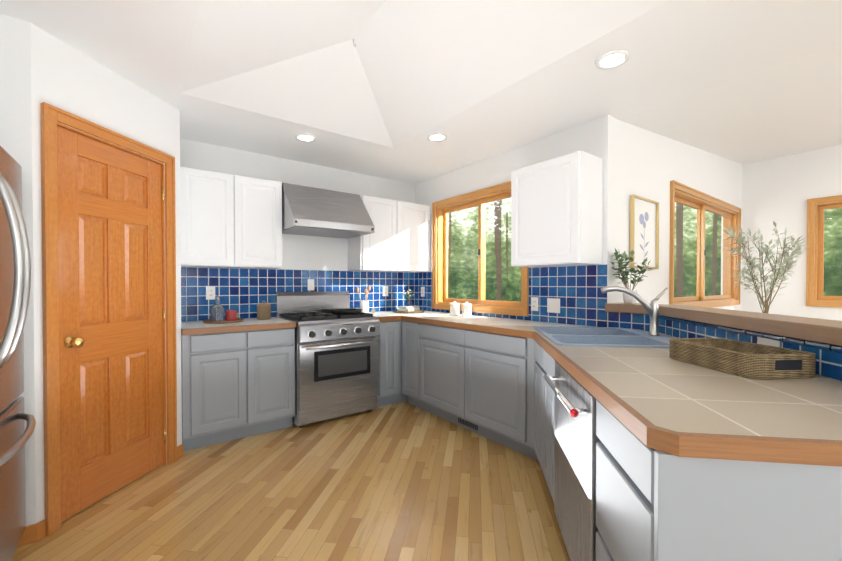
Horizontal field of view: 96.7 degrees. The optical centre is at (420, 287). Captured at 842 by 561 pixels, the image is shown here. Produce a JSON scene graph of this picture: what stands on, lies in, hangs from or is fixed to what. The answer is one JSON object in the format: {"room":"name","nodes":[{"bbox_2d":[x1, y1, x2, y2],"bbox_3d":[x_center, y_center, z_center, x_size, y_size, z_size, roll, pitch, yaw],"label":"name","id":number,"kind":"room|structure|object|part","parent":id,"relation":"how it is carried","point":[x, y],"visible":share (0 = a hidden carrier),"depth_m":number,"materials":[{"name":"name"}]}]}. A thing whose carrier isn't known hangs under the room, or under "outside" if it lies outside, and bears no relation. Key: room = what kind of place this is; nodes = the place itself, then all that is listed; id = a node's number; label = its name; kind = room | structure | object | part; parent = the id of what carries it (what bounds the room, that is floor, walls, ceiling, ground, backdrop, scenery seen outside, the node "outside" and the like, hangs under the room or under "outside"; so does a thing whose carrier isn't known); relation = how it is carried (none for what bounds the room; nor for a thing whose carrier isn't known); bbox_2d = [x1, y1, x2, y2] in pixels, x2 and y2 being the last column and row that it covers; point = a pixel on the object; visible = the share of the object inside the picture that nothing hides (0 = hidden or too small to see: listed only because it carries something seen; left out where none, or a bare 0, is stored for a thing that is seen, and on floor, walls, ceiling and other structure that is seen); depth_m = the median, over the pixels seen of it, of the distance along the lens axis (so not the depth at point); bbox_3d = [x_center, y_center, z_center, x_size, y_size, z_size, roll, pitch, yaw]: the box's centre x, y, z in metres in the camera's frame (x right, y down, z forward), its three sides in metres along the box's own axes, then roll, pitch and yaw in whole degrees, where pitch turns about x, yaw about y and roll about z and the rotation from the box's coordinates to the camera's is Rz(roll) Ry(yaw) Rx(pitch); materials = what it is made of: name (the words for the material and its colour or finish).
{"room":"kitchen","nodes":[
{"label":"kitchen","id":0,"kind":"room"},
{"bbox_2d":[0,14,35,525],"bbox_3d":[-2.221,-0.433,1.564,0.860,3.300,0.100,0,1,-37],"label":"wall","id":1,"kind":"structure","parent":0,"point":[15,98],"depth_m":1.76,"materials":[{"name":"white paint"}]},
{"bbox_2d":[17,444,182,546],"bbox_3d":[-2.116,1.171,1.988,1.498,0.085,0.651,0,1,-37],"label":"baseboard","id":2,"kind":"structure","parent":1,"relation":"attached to","point":[33,533],"depth_m":1.79,"materials":[{"name":"brown wood"}]},
{"bbox_2d":[31,23,181,522],"bbox_3d":[-1.833,-0.440,2.236,0.100,3.300,0.905,0,1,8],"label":"wall","id":3,"kind":"structure","parent":0,"point":[67,78],"depth_m":2.00,"materials":[{"name":"white paint"}]},
{"bbox_2d":[40,102,176,536],"bbox_3d":[-1.822,0.154,2.221,0.125,2.112,0.799,0,1,8],"label":"door frame","id":4,"kind":"structure","parent":3,"relation":"attached to","point":[51,116],"depth_m":1.87,"materials":[{"name":"brown wood"}]},
{"bbox_2d":[57,126,165,522],"bbox_3d":[-1.781,0.188,2.222,0.103,2.026,0.659,0,1,8],"label":"pantry door","id":5,"kind":"structure","parent":3,"relation":"in","point":[110,294],"depth_m":2.16,"materials":[{"name":"brown wood"}]},
{"bbox_3d":[-1.802,0.283,1.953,0.068,0.060,0.060,0,1,8],"label":"pantry door knob","id":6,"kind":"part","parent":5,"relation":"part of","materials":[{"name":"gold metal"}]},
{"bbox_3d":[-1.744,0.187,2.541,0.012,1.730,0.012,0,1,-37],"label":"pantry door hinge","id":7,"kind":"part","parent":5,"relation":"part of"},
{"bbox_2d":[11,400,569,560],"bbox_3d":[2.339,1.224,0.956,7.710,0.001,9.150,0,1,-37],"label":"floor","id":8,"kind":"structure","parent":0,"point":[403,481],"depth_m":2.10,"materials":[{"name":"brown wood"}]},
{"bbox_2d":[181,331,247,450],"bbox_3d":[-1.717,0.769,3.051,0.428,0.866,0.616,0,1,-37],"label":"base cabinet","id":9,"kind":"object","parent":8,"relation":"on","point":[214,364],"depth_m":2.80,"materials":[{"name":"grey wood"}]},
{"bbox_2d":[181,317,295,334],"bbox_3d":[-1.565,0.311,3.162,0.810,0.045,0.605,0,1,-37],"label":"countertop","id":10,"kind":"structure","parent":9,"relation":"on","point":[273,322],"depth_m":2.97,"materials":[{"name":"beige tile"}]},
{"bbox_2d":[203,318,243,323],"bbox_3d":[-1.671,0.278,3.171,0.310,0.018,0.310,0,1,-37],"label":"tray","id":11,"kind":"object","parent":10,"relation":"on","point":[208,321],"visible":0.77,"depth_m":3.05,"materials":[{"name":"brown wood"}]},
{"bbox_2d":[211,295,224,320],"bbox_3d":[-1.721,0.170,3.170,0.104,0.215,0.104,0,1,-37],"label":"decanter","id":12,"kind":"object","parent":11,"relation":"on","point":[217,311],"visible":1,"depth_m":3.14,"materials":[{"name":"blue glass"}]},
{"bbox_2d":[226,310,236,320],"bbox_3d":[-1.615,0.232,3.187,0.084,0.090,0.084,0,1,-37],"label":"candle jar","id":13,"kind":"object","parent":11,"relation":"on","point":[231,315],"visible":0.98,"depth_m":3.15,"materials":[{"name":"red glass"}]},
{"bbox_2d":[257,301,270,319],"bbox_3d":[-1.427,0.200,3.403,0.120,0.170,0.120,0,1,-37],"label":"canister","id":14,"kind":"object","parent":10,"relation":"on","point":[263,311],"visible":1,"depth_m":3.36,"materials":[{"name":"wicker"}]},
{"bbox_2d":[248,327,295,435],"bbox_3d":[-1.393,0.767,3.294,0.382,0.866,0.616,0,1,-37],"label":"base cabinet","id":15,"kind":"object","parent":8,"relation":"on","point":[271,350],"depth_m":3.05,"materials":[{"name":"grey wood"}]},
{"bbox_2d":[276,291,379,427],"bbox_3d":[-0.886,0.618,3.583,0.762,1.156,0.747,0,1,-37],"label":"range","id":16,"kind":"object","parent":8,"relation":"on","point":[296,302],"depth_m":3.35,"materials":[{"name":"silver metal"}]},
{"bbox_3d":[-0.910,0.389,3.136,0.072,0.072,0.039,0,1,-37],"label":"range knob","id":17,"kind":"part","parent":16,"relation":"part of","materials":[{"name":"black plastic"}]},
{"bbox_3d":[-0.905,0.261,3.604,0.702,0.026,0.535,0,1,-37],"label":"kitchen range grates","id":18,"kind":"part","parent":16,"relation":"part of","materials":[{"name":"black metal"}]},
{"bbox_3d":[-0.796,0.388,3.222,0.072,0.072,0.039,0,1,-37],"label":"range knob","id":19,"kind":"part","parent":16,"relation":"part of","materials":[{"name":"black plastic"}]},
{"bbox_2d":[322,308,361,313],"bbox_3d":[-0.779,0.219,3.639,0.428,0.056,0.310,0,1,-37],"label":"skillet","id":20,"kind":"object","parent":16,"relation":"on","point":[346,311],"visible":1,"depth_m":3.55,"materials":[{"name":"black metal"}]},
{"bbox_3d":[-0.683,0.499,3.311,0.702,0.024,0.072,0,1,-37],"label":"kitchen range handle","id":21,"kind":"part","parent":16,"relation":"part of","materials":[{"name":"silver metal"}]},
{"bbox_3d":[-0.681,0.387,3.307,0.072,0.072,0.039,0,1,-37],"label":"range knob","id":22,"kind":"part","parent":16,"relation":"part of","materials":[{"name":"black plastic"}]},
{"bbox_3d":[-0.567,0.386,3.393,0.072,0.072,0.039,0,1,-37],"label":"range knob","id":23,"kind":"part","parent":16,"relation":"part of","materials":[{"name":"black plastic"}]},
{"bbox_3d":[-0.452,0.385,3.479,0.072,0.072,0.039,0,1,-37],"label":"range knob","id":24,"kind":"part","parent":16,"relation":"part of","materials":[{"name":"black plastic"}]},
{"bbox_2d":[377,319,399,406],"bbox_3d":[-0.508,0.760,3.957,0.272,0.866,0.616,0,1,-37],"label":"base cabinet","id":25,"kind":"object","parent":8,"relation":"on","point":[389,376],"depth_m":3.73,"materials":[{"name":"grey wood"}]},
{"bbox_2d":[400,323,415,405],"bbox_3d":[0.130,0.761,3.879,0.616,0.866,0.313,0,1,-37],"label":"base cabinet","id":26,"kind":"object","parent":8,"relation":"on","point":[407,378],"depth_m":3.74,"materials":[{"name":"grey wood"}]},
{"bbox_2d":[416,323,459,425],"bbox_3d":[0.413,0.765,3.501,0.616,0.866,0.631,0,1,-37],"label":"base cabinet","id":27,"kind":"object","parent":8,"relation":"on","point":[442,400],"depth_m":3.38,"materials":[{"name":"grey wood"}]},
{"bbox_2d":[460,387,479,434],"bbox_3d":[0.806,0.770,2.976,0.616,0.866,0.682,0,1,-37],"label":"base cabinet","id":28,"kind":"object","parent":8,"relation":"on","point":[469,401],"depth_m":3.04,"materials":[{"name":"grey wood"}]},
{"bbox_2d":[512,407,539,462],"bbox_3d":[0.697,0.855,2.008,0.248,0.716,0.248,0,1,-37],"label":"base cabinet","id":29,"kind":"object","parent":8,"relation":"on","point":[525,423],"depth_m":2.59,"materials":[{"name":"grey wood"}]},
{"bbox_2d":[480,324,707,448],"bbox_3d":[1.122,0.751,2.125,1.058,0.923,1.058,0,1,-37],"label":"base cabinet","id":30,"kind":"object","parent":8,"relation":"on","point":[641,346],"depth_m":2.28,"materials":[{"name":"grey wood"}]},
{"bbox_2d":[540,403,841,560],"bbox_3d":[0.954,0.791,0.980,0.852,0.866,0.854,0,1,-37],"label":"base cabinet","id":31,"kind":"object","parent":8,"relation":"on","point":[618,451],"depth_m":0.97,"materials":[{"name":"grey wood"}]},
{"bbox_2d":[640,443,841,560],"bbox_3d":[0.917,0.793,0.768,0.587,0.866,0.586,0,1,-37],"label":"base cabinet","id":32,"kind":"object","parent":8,"relation":"on","point":[696,463],"depth_m":0.79,"materials":[{"name":"grey wood"}]},
{"bbox_2d":[369,311,841,478],"bbox_3d":[0.417,0.317,2.529,1.873,0.045,3.995,0,1,-37],"label":"countertop","id":33,"kind":"structure","parent":32,"relation":"on","point":[796,421],"depth_m":1.21,"materials":[{"name":"beige tile"}]},
{"bbox_2d":[356,285,370,312],"bbox_3d":[-0.623,0.124,4.067,0.187,0.307,0.100,0,1,-37],"label":"utensil holder","id":34,"kind":"object","parent":33,"relation":"on","point":[364,306],"visible":0.9,"depth_m":4.04,"materials":[{"name":"white ceramic"}]},
{"bbox_2d":[393,310,424,312],"bbox_3d":[-0.138,0.268,4.244,0.360,0.016,0.360,0,1,-37],"label":"charger plate","id":35,"kind":"object","parent":33,"relation":"on","point":[418,311],"visible":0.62,"depth_m":4.14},
{"bbox_2d":[398,306,419,311],"bbox_3d":[-0.138,0.232,4.244,0.165,0.052,0.232,0,1,37],"label":"books","id":36,"kind":"object","parent":35,"relation":"on","point":[408,308],"visible":0.94,"depth_m":4.17,"materials":[{"name":"beige paper"}]},
{"bbox_2d":[403,289,413,305],"bbox_3d":[-0.137,0.107,4.259,0.184,0.195,0.180,0,1,-37],"label":"plant","id":37,"kind":"object","parent":36,"relation":"on","point":[408,302],"visible":1,"depth_m":4.22,"materials":[{"name":"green plant"}]},
{"bbox_2d":[449,301,459,315],"bbox_3d":[0.339,0.208,3.826,0.117,0.145,0.100,0,1,-37],"label":"canister","id":38,"kind":"object","parent":33,"relation":"on","point":[454,308],"visible":1,"depth_m":3.79,"materials":[{"name":"white ceramic"}]},
{"bbox_2d":[461,302,471,316],"bbox_3d":[0.446,0.209,3.700,0.117,0.145,0.100,0,1,-37],"label":"canister","id":39,"kind":"object","parent":33,"relation":"on","point":[466,309],"visible":1,"depth_m":3.67,"materials":[{"name":"white ceramic"}]},
{"bbox_2d":[534,326,670,347],"bbox_3d":[1.113,0.388,2.311,1.046,0.200,1.046,0,1,-37],"label":"sink","id":40,"kind":"object","parent":33,"relation":"in","point":[564,336],"depth_m":2.26,"materials":[{"name":"blue ceramic"}]},
{"bbox_2d":[669,338,815,378],"bbox_3d":[1.224,0.265,1.466,0.270,0.080,0.402,0,1,-5],"label":"seagrass basket","id":41,"kind":"object","parent":33,"relation":"on","point":[746,359],"visible":1,"depth_m":1.35,"materials":[{"name":"brown wicker"}]},
{"bbox_3d":[0.880,0.787,1.500,0.754,0.862,0.754,0,1,-37],"label":"dishwasher","id":42,"kind":"object","parent":8,"relation":"on","visible":0},
{"bbox_2d":[543,361,600,560],"bbox_3d":[0.621,0.781,1.537,0.144,0.846,0.582,0,1,8],"label":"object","id":43,"kind":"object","parent":42,"relation":"attached to","point":[577,439],"depth_m":1.44,"materials":[{"name":"silver metal"}]},
{"bbox_3d":[0.580,0.428,1.538,0.060,0.027,0.518,0,1,8],"label":"dishwasher handle","id":44,"kind":"part","parent":43,"relation":"part of","materials":[{"name":"silver metal"}]},
{"bbox_2d":[180,138,414,321],"bbox_3d":[-1.722,-0.453,3.519,4.305,3.300,0.150,0,1,-37],"label":"wall","id":45,"kind":"structure","parent":0,"point":[302,252],"depth_m":3.81,"materials":[{"name":"white paint"}]},
{"bbox_2d":[180,166,235,267],"bbox_3d":[-1.819,-0.566,3.148,0.396,0.778,0.316,0,1,-37],"label":"upper cabinet","id":46,"kind":"object","parent":45,"relation":"attached to","point":[207,198],"depth_m":3.03,"materials":[{"name":"white wood"}]},
{"bbox_2d":[236,175,281,268],"bbox_3d":[-1.501,-0.568,3.386,0.400,0.778,0.316,0,1,-37],"label":"upper cabinet","id":47,"kind":"object","parent":45,"relation":"attached to","point":[258,201],"depth_m":3.26,"materials":[{"name":"white wood"}]},
{"bbox_2d":[181,267,414,321],"bbox_3d":[-1.074,0.047,3.911,2.503,0.465,0.006,0,1,-37],"label":"backsplash","id":48,"kind":"structure","parent":45,"relation":"attached to","point":[244,292],"depth_m":3.62,"materials":[{"name":"blue tile"}]},
{"bbox_2d":[206,286,214,299],"bbox_3d":[-1.861,0.044,3.313,0.072,0.118,0.007,0,1,-37],"label":"electrical outlet","id":49,"kind":"object","parent":48,"relation":"attached to","point":[210,292],"visible":1,"depth_m":3.31,"materials":[{"name":"white plastic"}]},
{"bbox_2d":[308,279,313,289],"bbox_3d":[-1.133,-0.032,3.859,0.070,0.115,0.006,0,1,-37],"label":"light switch","id":50,"kind":"object","parent":48,"relation":"attached to","point":[310,284],"visible":1,"depth_m":3.86,"materials":[{"name":"white plastic"}]},
{"bbox_2d":[383,286,387,295],"bbox_3d":[-0.416,0.038,4.396,0.072,0.118,0.007,0,1,-37],"label":"electrical outlet","id":51,"kind":"object","parent":48,"relation":"attached to","point":[385,290],"visible":1,"depth_m":4.39,"materials":[{"name":"white plastic"}]},
{"bbox_2d":[282,183,373,238],"bbox_3d":[-0.940,-0.746,3.628,0.778,0.431,0.603,0,1,-37],"label":"range hood","id":52,"kind":"object","parent":45,"relation":"attached to","point":[309,211],"visible":0.81,"depth_m":3.46,"materials":[{"name":"silver metal"}]},
{"bbox_2d":[348,195,399,270],"bbox_3d":[-0.533,-0.576,4.111,0.438,0.778,0.316,0,1,-37],"label":"upper cabinet","id":53,"kind":"object","parent":45,"relation":"attached to","point":[379,250],"depth_m":4.00,"materials":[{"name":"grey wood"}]},
{"bbox_2d":[384,201,429,271],"bbox_3d":[-0.169,-0.579,4.384,0.472,0.778,0.316,0,1,-37],"label":"upper cabinet","id":54,"kind":"object","parent":45,"relation":"attached to","point":[414,218],"depth_m":4.27,"materials":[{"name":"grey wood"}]},
{"bbox_2d":[0,0,841,183],"bbox_3d":[2.339,-1.396,0.928,7.710,0.300,9.150,0,1,-37],"label":"ceiling","id":55,"kind":"structure","parent":0,"point":[737,81],"depth_m":2.27,"materials":[{"name":"white paint"}]},
{"bbox_2d":[295,134,315,141],"bbox_3d":[-0.971,-1.262,3.155,0.170,0.010,0.170,0,1,-37],"label":"recessed light","id":56,"kind":"object","parent":55,"relation":"in","point":[305,137],"visible":0.96,"depth_m":3.15,"materials":[{"name":"white glass"}]},
{"bbox_2d":[427,133,446,141],"bbox_3d":[0.135,-1.262,3.146,0.170,0.010,0.170,0,1,-37],"label":"recessed light","id":57,"kind":"object","parent":55,"relation":"in","point":[436,137],"visible":1,"depth_m":3.15,"materials":[{"name":"white glass"}]},
{"bbox_2d":[595,50,629,69],"bbox_3d":[1.051,-1.251,2.058,0.170,0.010,0.170,0,1,-37],"label":"recessed light","id":58,"kind":"object","parent":55,"relation":"in","point":[612,59],"visible":1,"depth_m":2.06,"materials":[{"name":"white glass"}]},
{"bbox_2d":[415,114,617,326],"bbox_3d":[0.706,-0.455,3.744,0.150,3.300,2.400,0,1,-37],"label":"wall","id":59,"kind":"structure","parent":0,"point":[597,137],"depth_m":3.06,"materials":[{"name":"white paint"}]},
{"bbox_2d":[432,181,528,316],"bbox_3d":[0.593,-0.366,3.854,0.160,1.224,1.334,0,1,-37],"label":"window","id":60,"kind":"structure","parent":59,"relation":"in","point":[438,254],"depth_m":3.85,"materials":[{"name":"brown wood"}]},
{"bbox_3d":[0.607,-0.367,3.865,0.075,1.064,1.174,0,1,-37],"label":"kitchen window sash","id":61,"kind":"part","parent":60,"relation":"part of","materials":[{"name":"brown wood"}]},
{"bbox_2d":[415,264,658,331],"bbox_3d":[0.750,0.051,3.559,0.006,0.465,2.746,0,1,-37],"label":"backsplash","id":62,"kind":"structure","parent":59,"relation":"attached to","point":[578,293],"depth_m":2.97,"materials":[{"name":"blue tile"}]},
{"bbox_2d":[421,287,424,296],"bbox_3d":[0.020,0.046,4.523,0.007,0.118,0.072,0,1,-37],"label":"outlet","id":63,"kind":"object","parent":62,"relation":"attached to","point":[422,291],"visible":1,"depth_m":4.51,"materials":[{"name":"white plastic"}]},
{"bbox_2d":[531,297,537,310],"bbox_3d":[0.982,0.140,3.239,0.007,0.118,0.072,0,1,-37],"label":"outlet","id":64,"kind":"object","parent":62,"relation":"attached to","point":[534,303],"visible":1,"depth_m":3.24,"materials":[{"name":"white plastic"}]},
{"bbox_2d":[547,298,559,312],"bbox_3d":[1.093,0.146,3.091,0.006,0.118,0.118,0,1,-37],"label":"light switch","id":65,"kind":"object","parent":62,"relation":"attached to","point":[553,305],"visible":1,"depth_m":3.09,"materials":[{"name":"white plastic"}]},
{"bbox_2d":[511,151,602,266],"bbox_3d":[1.035,-0.563,2.908,0.315,0.778,0.600,0,1,-37],"label":"upper cabinet","id":66,"kind":"object","parent":59,"relation":"attached to","point":[557,203],"depth_m":2.73,"materials":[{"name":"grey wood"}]},
{"bbox_2d":[601,286,668,335],"bbox_3d":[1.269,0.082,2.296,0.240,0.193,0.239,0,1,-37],"label":"faucet","id":67,"kind":"object","parent":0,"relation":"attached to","point":[652,309],"depth_m":2.27,"materials":[{"name":"grey metal"}]},
{"bbox_2d":[617,120,741,310],"bbox_3d":[2.803,-0.457,3.910,3.405,3.300,0.150,0,1,-37],"label":"wall","id":68,"kind":"structure","parent":0,"point":[651,165],"depth_m":3.30,"materials":[{"name":"white paint"}]},
{"bbox_2d":[629,195,658,268],"bbox_3d":[1.835,-0.443,3.070,0.470,0.570,0.030,0,1,-37],"label":"picture frame","id":69,"kind":"object","parent":68,"relation":"attached to","point":[644,228],"visible":0.88,"depth_m":3.07,"materials":[{"name":"white paper"}]},
{"bbox_2d":[669,180,740,307],"bbox_3d":[3.084,-0.384,4.090,2.124,1.194,0.160,0,1,-37],"label":"window","id":70,"kind":"structure","parent":68,"relation":"in","point":[734,299],"depth_m":4.10,"materials":[{"name":"brown wood"}]},
{"bbox_3d":[3.073,-0.384,4.104,1.964,1.034,0.075,0,1,-37],"label":"dining window sash","id":71,"kind":"part","parent":70,"relation":"part of","materials":[{"name":"brown wood"}]},
{"bbox_2d":[741,145,841,320],"bbox_3d":[6.129,-0.439,2.185,0.150,3.300,6.600,0,1,-37],"label":"wall","id":72,"kind":"structure","parent":0,"point":[779,191],"depth_m":4.45,"materials":[{"name":"white paint"}]},
{"bbox_2d":[806,195,841,306],"bbox_3d":[4.898,-0.396,3.787,0.160,1.224,1.384,0,1,-37],"label":"window","id":73,"kind":"structure","parent":72,"relation":"in","point":[813,205],"depth_m":4.26,"materials":[{"name":"brown wood"}]},
{"bbox_3d":[4.912,-0.396,3.797,0.075,1.064,1.224,0,1,-37],"label":"dining room window sash","id":74,"kind":"part","parent":73,"relation":"part of","materials":[{"name":"brown wood"}]},
{"label":"outside","id":75,"kind":"structure","parent":0,"visible":0},
{"bbox_2d":[448,198,841,301],"bbox_3d":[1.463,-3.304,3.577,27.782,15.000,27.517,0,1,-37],"label":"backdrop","id":76,"kind":"structure","parent":75,"point":[492,240],"depth_m":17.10,"materials":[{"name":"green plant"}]},
{"bbox_3d":[2.711,1.053,2.951,0.330,0.300,0.330,0,1,-37],"label":"pot","id":77,"kind":"object","parent":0,"visible":0},
{"bbox_2d":[721,221,807,312],"bbox_3d":[2.677,0.191,2.972,0.661,1.472,0.588,0,1,-37],"label":"tree","id":78,"kind":"object","parent":77,"relation":"in","point":[781,270],"visible":1,"depth_m":2.91,"materials":[{"name":"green plant"}]},
{"bbox_3d":[-1.915,0.337,1.083,0.705,1.770,0.910,0,1,-37],"label":"refrigerator","id":79,"kind":"object","parent":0,"visible":0},
{"bbox_2d":[0,145,35,560],"bbox_3d":[-1.555,0.282,1.352,0.195,1.675,0.902,0,1,-37],"label":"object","id":80,"kind":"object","parent":79,"relation":"attached to","point":[12,497],"depth_m":1.47,"materials":[{"name":"silver metal"}]},
{"bbox_3d":[-1.516,0.075,1.379,0.099,1.004,0.724,0,1,-37],"label":"refrigerator handle","id":81,"kind":"part","parent":80,"relation":"part of","materials":[{"name":"silver metal"}]},
{"bbox_3d":[1.414,0.701,1.712,1.407,1.030,1.722,0,1,-37],"label":"wall","id":82,"kind":"structure","parent":0,"visible":0},
{"bbox_2d":[605,303,841,345],"bbox_3d":[1.447,0.154,1.701,1.500,0.060,1.770,0,1,-37],"label":"half wall cap","id":83,"kind":"object","parent":82,"relation":"on","point":[826,331],"visible":0.88,"depth_m":1.62,"materials":[{"name":"brown wood"}]},
{"bbox_2d":[611,247,651,303],"bbox_3d":[1.529,-0.092,2.715,0.284,0.407,0.285,0,1,-37],"label":"potted plant","id":84,"kind":"object","parent":83,"relation":"on","point":[628,299],"visible":0.92,"depth_m":2.70,"materials":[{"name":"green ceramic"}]},
{"bbox_2d":[659,315,841,380],"bbox_3d":[1.438,0.246,1.565,0.014,0.117,1.818,0,1,8],"label":"backsplash","id":85,"kind":"structure","parent":82,"relation":"attached to","point":[829,360],"depth_m":1.62,"materials":[{"name":"blue tile"}]},
{"bbox_2d":[757,337,779,346],"bbox_3d":[1.434,0.245,1.547,0.004,0.072,0.118,0,1,8],"label":"outlet","id":86,"kind":"object","parent":85,"relation":"attached to","point":[765,341],"visible":0.31,"depth_m":1.54,"materials":[{"name":"white plastic"}]}
]}

